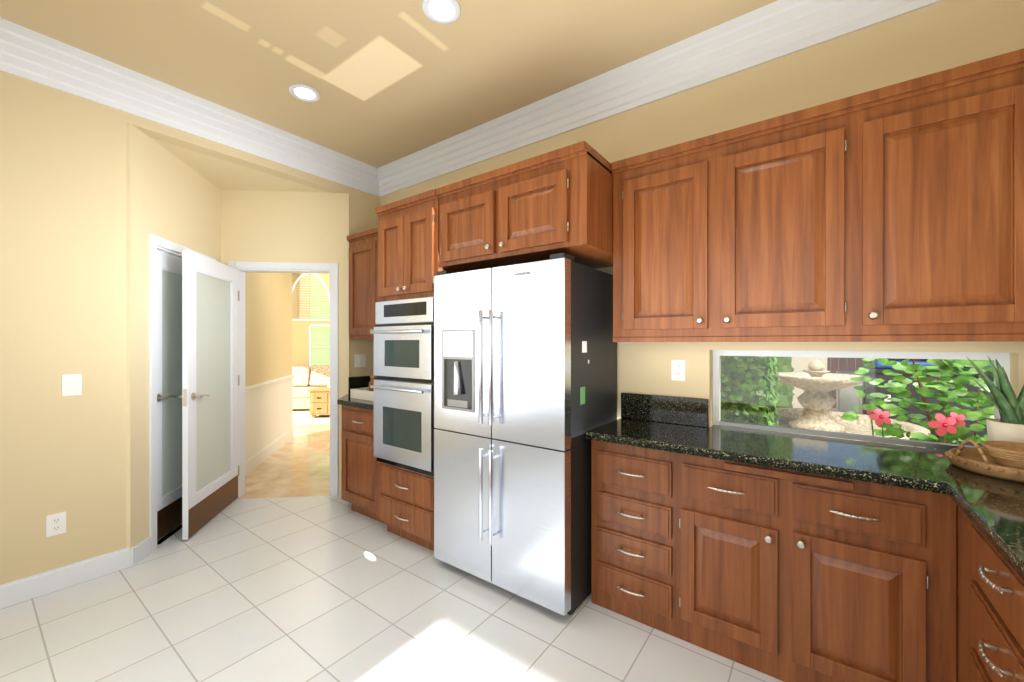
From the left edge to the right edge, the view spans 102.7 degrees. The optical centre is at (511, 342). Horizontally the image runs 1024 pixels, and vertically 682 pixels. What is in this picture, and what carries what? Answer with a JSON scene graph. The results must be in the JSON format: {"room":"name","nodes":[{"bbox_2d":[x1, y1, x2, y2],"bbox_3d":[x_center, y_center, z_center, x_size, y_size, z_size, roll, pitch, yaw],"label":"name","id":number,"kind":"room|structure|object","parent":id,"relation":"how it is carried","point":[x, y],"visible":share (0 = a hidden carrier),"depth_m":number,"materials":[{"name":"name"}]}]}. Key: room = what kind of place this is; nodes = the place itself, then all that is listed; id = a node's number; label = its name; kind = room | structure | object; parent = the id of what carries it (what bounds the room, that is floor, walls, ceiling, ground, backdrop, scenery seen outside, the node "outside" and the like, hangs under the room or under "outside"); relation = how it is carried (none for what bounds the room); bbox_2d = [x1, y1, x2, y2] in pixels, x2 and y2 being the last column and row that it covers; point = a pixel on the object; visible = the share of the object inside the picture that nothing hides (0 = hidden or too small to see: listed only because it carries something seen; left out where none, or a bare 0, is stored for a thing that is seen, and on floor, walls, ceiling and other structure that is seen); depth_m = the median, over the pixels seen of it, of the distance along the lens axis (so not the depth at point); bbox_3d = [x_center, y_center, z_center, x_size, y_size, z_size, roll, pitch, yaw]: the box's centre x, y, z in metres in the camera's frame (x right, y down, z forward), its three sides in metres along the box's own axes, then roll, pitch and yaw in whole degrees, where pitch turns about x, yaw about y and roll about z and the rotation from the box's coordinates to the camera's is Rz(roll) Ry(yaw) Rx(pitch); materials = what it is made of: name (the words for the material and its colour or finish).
{"room":"kitchen","nodes":[
{"label":"kitchen","id":0,"kind":"room"},
{"bbox_2d":[0,70,379,584],"bbox_3d":[-2.920,-0.140,2.592,0.970,3.040,4.200,0,0,37],"label":"wall","id":1,"kind":"structure","parent":0,"point":[62,232],"depth_m":2.42,"materials":[{"name":"beige paint"}]},
{"bbox_2d":[46,512,65,536],"bbox_3d":[-2.551,1.015,2.293,0.008,0.118,0.075,0,0,37],"label":"outlet","id":2,"kind":"object","parent":1,"relation":"attached to","point":[55,524],"visible":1,"depth_m":2.29,"materials":[{"name":"white plastic"}]},
{"bbox_2d":[62,374,81,395],"bbox_3d":[-2.514,0.240,2.341,0.012,0.122,0.078,0,0,37],"label":"light switch","id":3,"kind":"object","parent":1,"relation":"attached to","point":[71,384],"visible":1,"depth_m":2.34,"materials":[{"name":"white plastic"}]},
{"bbox_2d":[0,537,150,607],"bbox_3d":[-2.581,1.321,2.339,0.121,0.117,4.199,0,0,37],"label":"baseboard","id":4,"kind":"structure","parent":1,"relation":"attached to","point":[23,589],"depth_m":2.33,"materials":[{"name":"white wood"}]},
{"bbox_2d":[157,250,181,540],"bbox_3d":[-2.515,0.359,3.103,0.521,2.018,0.492,0,0,37],"label":"pantry door","id":5,"kind":"structure","parent":1,"relation":"in","point":[169,392],"depth_m":2.97,"materials":[{"name":"white glass"}]},
{"bbox_2d":[0,18,375,195],"bbox_3d":[-2.538,-1.542,2.252,0.080,0.235,4.110,0,0,37],"label":"crown molding","id":6,"kind":"structure","parent":1,"relation":"attached to","point":[26,53],"depth_m":2.63,"materials":[{"name":"white"}]},
{"bbox_2d":[178,249,239,539],"bbox_3d":[-2.353,0.359,3.238,0.622,2.018,0.561,0,0,37],"label":"hall door","id":7,"kind":"structure","parent":1,"relation":"in","point":[210,384],"depth_m":3.13,"materials":[{"name":"white"}]},
{"bbox_2d":[149,234,337,551],"bbox_3d":[-2.272,0.329,3.419,0.791,2.102,1.497,0,0,37],"label":"door frame","id":8,"kind":"structure","parent":1,"relation":"attached to","point":[156,242],"depth_m":3.65,"materials":[{"name":"white wood"}]},
{"bbox_2d":[355,354,365,366],"bbox_3d":[-1.414,0.165,3.822,0.012,0.118,0.115,0,0,37],"label":"light switch","id":9,"kind":"object","parent":1,"relation":"attached to","point":[360,360],"depth_m":3.82,"materials":[{"name":"white plastic"}]},
{"bbox_2d":[151,138,327,192],"bbox_3d":[-2.522,-1.410,3.573,1.230,0.100,2.050,0,0,37],"label":"ceiling","id":10,"kind":"structure","parent":0,"point":[221,173],"depth_m":3.33,"materials":[{"name":"beige paint"}]},
{"bbox_2d":[245,272,329,475],"bbox_3d":[-4.721,-0.270,8.425,8.953,3.300,6.110,0,0,37],"label":"wall","id":11,"kind":"structure","parent":0,"point":[276,343],"depth_m":5.06,"materials":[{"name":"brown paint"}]},
{"bbox_2d":[292,273,329,366],"bbox_3d":[-4.499,-0.505,9.147,1.000,2.170,0.075,0,0,-5],"label":"window shutters","id":12,"kind":"object","parent":11,"relation":"attached to","point":[319,336],"visible":0.71,"depth_m":9.18,"materials":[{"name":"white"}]},
{"bbox_2d":[0,0,776,167],"bbox_3d":[-0.768,-1.710,1.012,4.640,0.100,4.470,0,0,37],"label":"ceiling","id":13,"kind":"structure","parent":0,"point":[389,81],"depth_m":2.32,"materials":[{"name":"beige paint"}]},
{"bbox_2d":[289,84,319,101],"bbox_3d":[-1.373,-1.655,2.714,0.188,0.009,0.188,0,0,37],"label":"recessed light","id":14,"kind":"object","parent":13,"relation":"in","point":[304,92],"visible":1,"depth_m":2.71,"materials":[{"name":"white"}]},
{"bbox_2d":[422,0,459,23],"bbox_3d":[-0.350,-1.655,2.028,0.188,0.009,0.188,0,0,37],"label":"recessed light","id":15,"kind":"object","parent":13,"relation":"in","point":[443,11],"visible":1,"depth_m":2.04,"materials":[{"name":"white"}]},
{"bbox_2d":[0,495,783,681],"bbox_3d":[-1.085,1.380,1.155,5.320,0.001,4.320,0,0,37],"label":"floor","id":16,"kind":"structure","parent":0,"point":[312,589],"depth_m":2.02,"materials":[{"name":"white tile"}]},
{"bbox_2d":[341,405,386,524],"bbox_3d":[-1.126,0.940,3.477,0.863,0.880,0.634,0,0,37],"label":"base cabinet","id":17,"kind":"object","parent":16,"relation":"on","point":[359,477],"visible":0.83,"depth_m":3.18,"materials":[{"name":"brown wood"}]},
{"bbox_2d":[337,375,373,409],"bbox_3d":[-1.121,0.405,3.491,0.873,0.189,0.608,0,0,37],"label":"countertop","id":18,"kind":"structure","parent":17,"relation":"on","point":[355,383],"depth_m":3.40,"materials":[{"name":"stone"}]},
{"bbox_2d":[350,387,373,400],"bbox_3d":[-1.134,0.421,3.421,0.340,0.075,0.260,0,0,37],"label":"basket tray","id":19,"kind":"object","parent":18,"relation":"on","point":[362,393],"visible":0.33,"depth_m":3.33,"materials":[{"name":"white"}]},
{"bbox_2d":[369,375,376,390],"bbox_3d":[-1.168,0.361,3.459,0.080,0.170,0.079,0,0,37],"label":"jar","id":20,"kind":"object","parent":19,"relation":"in","point":[373,378],"depth_m":3.43,"materials":[{"name":"brown"}]},
{"bbox_2d":[375,189,460,550],"bbox_3d":[-0.544,0.205,3.007,0.620,2.350,0.694,0,0,37],"label":"tall cabinet","id":21,"kind":"object","parent":16,"relation":"on","point":[408,249],"visible":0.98,"depth_m":2.74,"materials":[{"name":"brown wood"}]},
{"bbox_2d":[370,296,435,476],"bbox_3d":[-0.574,0.278,2.968,0.596,1.145,0.679,0,0,37],"label":"double wall oven","id":22,"kind":"object","parent":21,"relation":"in","point":[403,385],"visible":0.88,"depth_m":2.71,"materials":[{"name":"silver metal"}]},
{"bbox_2d":[434,253,616,615],"bbox_3d":[0.066,0.469,2.502,0.918,1.822,0.724,0,0,37],"label":"refrigerator","id":23,"kind":"object","parent":16,"relation":"on","point":[525,377],"visible":1,"depth_m":2.19,"materials":[{"name":"grey metal"}]},
{"bbox_2d":[591,440,678,637],"bbox_3d":[0.721,0.940,2.214,0.437,0.880,0.459,0,0,37],"label":"base cabinet","id":24,"kind":"object","parent":16,"relation":"on","point":[635,490],"depth_m":2.02,"materials":[{"name":"brown wood"}]},
{"bbox_2d":[679,453,956,681],"bbox_3d":[1.259,0.940,1.815,0.903,0.880,0.459,0,0,37],"label":"base cabinet","id":25,"kind":"object","parent":16,"relation":"on","point":[784,575],"depth_m":1.59,"materials":[{"name":"brown wood"}]},
{"bbox_2d":[586,392,929,491],"bbox_3d":[1.073,0.402,1.980,1.290,0.194,0.590,0,0,37],"label":"countertop","id":26,"kind":"structure","parent":25,"relation":"on","point":[675,424],"depth_m":1.86,"materials":[{"name":"black stone"}]},
{"bbox_2d":[957,505,960,681],"bbox_3d":[1.796,0.940,1.295,0.614,0.880,0.651,0,0,37],"label":"base cabinet","id":27,"kind":"object","parent":16,"relation":"on","point":[958,508],"depth_m":1.37,"materials":[{"name":"brown wood"}]},
{"bbox_2d":[961,510,1023,681],"bbox_3d":[1.420,0.940,0.790,0.614,0.880,0.608,0,0,37],"label":"base cabinet","id":28,"kind":"object","parent":16,"relation":"on","point":[990,614],"depth_m":1.06,"materials":[{"name":"brown wood"}]},
{"bbox_2d":[930,449,1023,580],"bbox_3d":[1.103,0.402,0.392,0.652,0.194,3.105,0,0,37],"label":"countertop","id":29,"kind":"structure","parent":28,"relation":"on","point":[992,508],"depth_m":1.20,"materials":[{"name":"black stone"}]},
{"bbox_2d":[944,439,1023,482],"bbox_3d":[1.792,0.399,1.449,0.362,0.119,0.359,0,0,37],"label":"basket","id":30,"kind":"object","parent":29,"relation":"on","point":[978,460],"visible":0.79,"depth_m":1.44,"materials":[{"name":"brown wicker"}]},
{"bbox_2d":[963,356,1023,461],"bbox_3d":[1.829,0.246,1.489,0.279,0.398,0.206,0,0,37],"label":"aloe","id":31,"kind":"object","parent":30,"relation":"on","point":[1008,425],"visible":0.88,"depth_m":1.49,"materials":[{"name":"green plant"}]},
{"bbox_2d":[980,441,1023,469],"bbox_3d":[1.727,0.399,1.386,0.190,0.093,0.190,0,0,37],"label":"bowl","id":32,"kind":"object","parent":30,"relation":"on","point":[1004,457],"visible":0.67,"depth_m":1.38,"materials":[{"name":"brown wicker"}]},
{"bbox_2d":[999,447,1023,451],"bbox_3d":[1.730,0.398,1.383,0.120,0.064,0.120,0,0,37],"label":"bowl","id":33,"kind":"object","parent":32,"relation":"in","point":[1016,449],"visible":0.08,"depth_m":1.43,"materials":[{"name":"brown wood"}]},
{"bbox_2d":[380,0,1023,426],"bbox_3d":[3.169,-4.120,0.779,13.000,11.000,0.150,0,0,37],"label":"wall","id":34,"kind":"structure","parent":0,"point":[946,34],"depth_m":2.04,"materials":[{"name":"beige paint"}]},
{"bbox_2d":[347,227,377,339],"bbox_3d":[-1.052,-0.500,3.583,0.871,0.940,0.375,0,0,37],"label":"upper cabinet","id":35,"kind":"object","parent":34,"relation":"attached to","point":[363,272],"visible":0.33,"depth_m":3.57,"materials":[{"name":"brown wood"}]},
{"bbox_2d":[436,141,612,271],"bbox_3d":[0.124,-0.725,2.520,1.025,0.490,0.680,0,0,37],"label":"upper cabinet","id":36,"kind":"object","parent":34,"relation":"attached to","point":[544,206],"visible":0.96,"depth_m":2.19,"materials":[{"name":"brown wood"}]},
{"bbox_2d":[376,0,943,196],"bbox_3d":[0.452,-1.542,2.654,4.400,0.235,0.080,0,0,37],"label":"crown molding","id":37,"kind":"structure","parent":34,"relation":"attached to","point":[777,29],"depth_m":2.35,"materials":[{"name":"white paint"}]},
{"bbox_2d":[671,360,684,380],"bbox_3d":[0.947,0.155,2.331,0.075,0.118,0.008,0,0,37],"label":"outlet","id":38,"kind":"object","parent":34,"relation":"attached to","point":[677,370],"visible":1,"depth_m":2.33,"materials":[{"name":"white plastic"}]},
{"bbox_2d":[611,94,858,339],"bbox_3d":[1.041,-0.499,2.045,1.002,0.940,0.349,0,0,37],"label":"upper cabinet","id":39,"kind":"object","parent":34,"relation":"attached to","point":[751,231],"depth_m":1.83,"materials":[{"name":"brown wood"}]},
{"bbox_2d":[709,349,1018,449],"bbox_3d":[1.557,0.247,1.963,1.100,0.425,0.128,0,0,37],"label":"window","id":40,"kind":"structure","parent":34,"relation":"in","point":[1008,362],"depth_m":1.95,"materials":[{"name":"white"}]},
{"bbox_2d":[859,48,1023,339],"bbox_3d":[1.643,-0.499,1.599,0.497,0.940,0.349,0,0,37],"label":"upper cabinet","id":41,"kind":"object","parent":34,"relation":"attached to","point":[893,213],"depth_m":1.46,"materials":[{"name":"brown wood"}]},
{"label":"outside","id":42,"kind":"structure","parent":0,"visible":0},
{"bbox_2d":[238,423,329,498],"bbox_3d":[-2.659,1.380,9.703,9.000,0.001,10.471,0,0,37],"label":"floor","id":43,"kind":"structure","parent":42,"point":[297,464],"depth_m":4.47,"materials":[{"name":"beige wood"}]},
{"bbox_2d":[293,409,329,423],"bbox_3d":[-4.276,1.374,7.849,3.400,0.012,1.850,0,0,-5],"label":"living room rug","id":44,"kind":"object","parent":43,"relation":"on","point":[302,416],"depth_m":7.43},
{"bbox_2d":[293,367,321,408],"bbox_3d":[-4.247,0.925,8.606,2.800,0.810,0.850,0,0,-5],"label":"sofa","id":45,"kind":"object","parent":44,"relation":"on","point":[301,397],"visible":0.04,"depth_m":8.20,"materials":[{"name":"fabric"}]},
{"bbox_2d":[292,365,329,386],"bbox_3d":[-4.060,0.692,8.699,1.310,0.451,0.230,0,0,-5],"label":"pillows","id":46,"kind":"object","parent":45,"relation":"on","point":[319,375],"visible":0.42,"depth_m":8.62,"materials":[{"name":"fabric"}]},
{"bbox_2d":[308,386,329,417],"bbox_3d":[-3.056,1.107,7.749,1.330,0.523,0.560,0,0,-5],"label":"nightstand","id":47,"kind":"object","parent":44,"relation":"on","point":[319,400],"visible":0.33,"depth_m":7.44,"materials":[{"name":"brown wood"}]},
{"bbox_2d":[292,273,329,318],"bbox_3d":[-4.417,-1.230,9.187,1.170,1.380,0.120,0,0,-5],"label":"arch","id":48,"kind":"object","parent":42,"point":[324,277],"visible":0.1,"depth_m":9.09,"materials":[{"name":"brown paint"}]},
{"bbox_3d":[6.907,1.580,5.477,10.600,0.100,11.850,0,0,37],"label":"patio","id":49,"kind":"object","parent":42,"visible":0},
{"bbox_2d":[719,356,779,431],"bbox_3d":[1.303,0.280,3.733,1.880,2.500,0.876,0,0,37],"label":"ivy","id":50,"kind":"object","parent":49,"relation":"on","point":[770,362],"depth_m":2.98,"materials":[{"name":"green plant"}]},
{"bbox_2d":[770,357,793,407],"bbox_3d":[3.807,0.207,7.800,2.609,2.825,0.969,0,0,37],"label":"hedge","id":51,"kind":"object","parent":49,"relation":"on","point":[784,361],"depth_m":6.82,"materials":[{"name":"green plant"}]},
{"bbox_2d":[791,357,826,407],"bbox_3d":[5.144,0.155,9.308,3.200,2.750,0.200,0,0,37],"label":"wall","id":52,"kind":"structure","parent":49,"relation":"on","point":[799,362],"depth_m":8.54,"materials":[{"name":"beige"}]},
{"bbox_2d":[770,360,930,447],"bbox_3d":[3.750,0.867,5.050,1.972,1.327,1.972,0,0,37],"label":"fountain","id":53,"kind":"object","parent":49,"relation":"on","point":[818,377],"depth_m":4.95,"materials":[{"name":"beige stone"}]},
{"bbox_2d":[827,357,973,407],"bbox_3d":[9.165,0.470,8.483,10.640,2.120,0.070,0,0,37],"label":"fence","id":54,"kind":"object","parent":49,"relation":"on","point":[843,364],"depth_m":9.51,"materials":[{"name":"grey"}]},
{"bbox_2d":[836,366,993,448],"bbox_3d":[6.857,0.963,5.794,3.540,1.135,0.880,0,0,37],"label":"hot tub","id":55,"kind":"object","parent":49,"relation":"on","point":[845,400],"depth_m":6.12,"materials":[{"name":"tile"}]},
{"bbox_2d":[872,360,963,370],"bbox_3d":[6.149,0.337,6.258,0.950,0.114,0.500,0,0,37],"label":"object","id":56,"kind":"object","parent":55,"relation":"on","point":[923,363],"depth_m":6.22,"materials":[{"name":"blue"}]},
{"bbox_2d":[841,358,993,449],"bbox_3d":[2.779,0.646,2.335,1.457,1.767,1.446,0,0,37],"label":"bush","id":57,"kind":"object","parent":49,"relation":"on","point":[937,424],"depth_m":2.36,"materials":[{"name":"green plant"}]}
]}

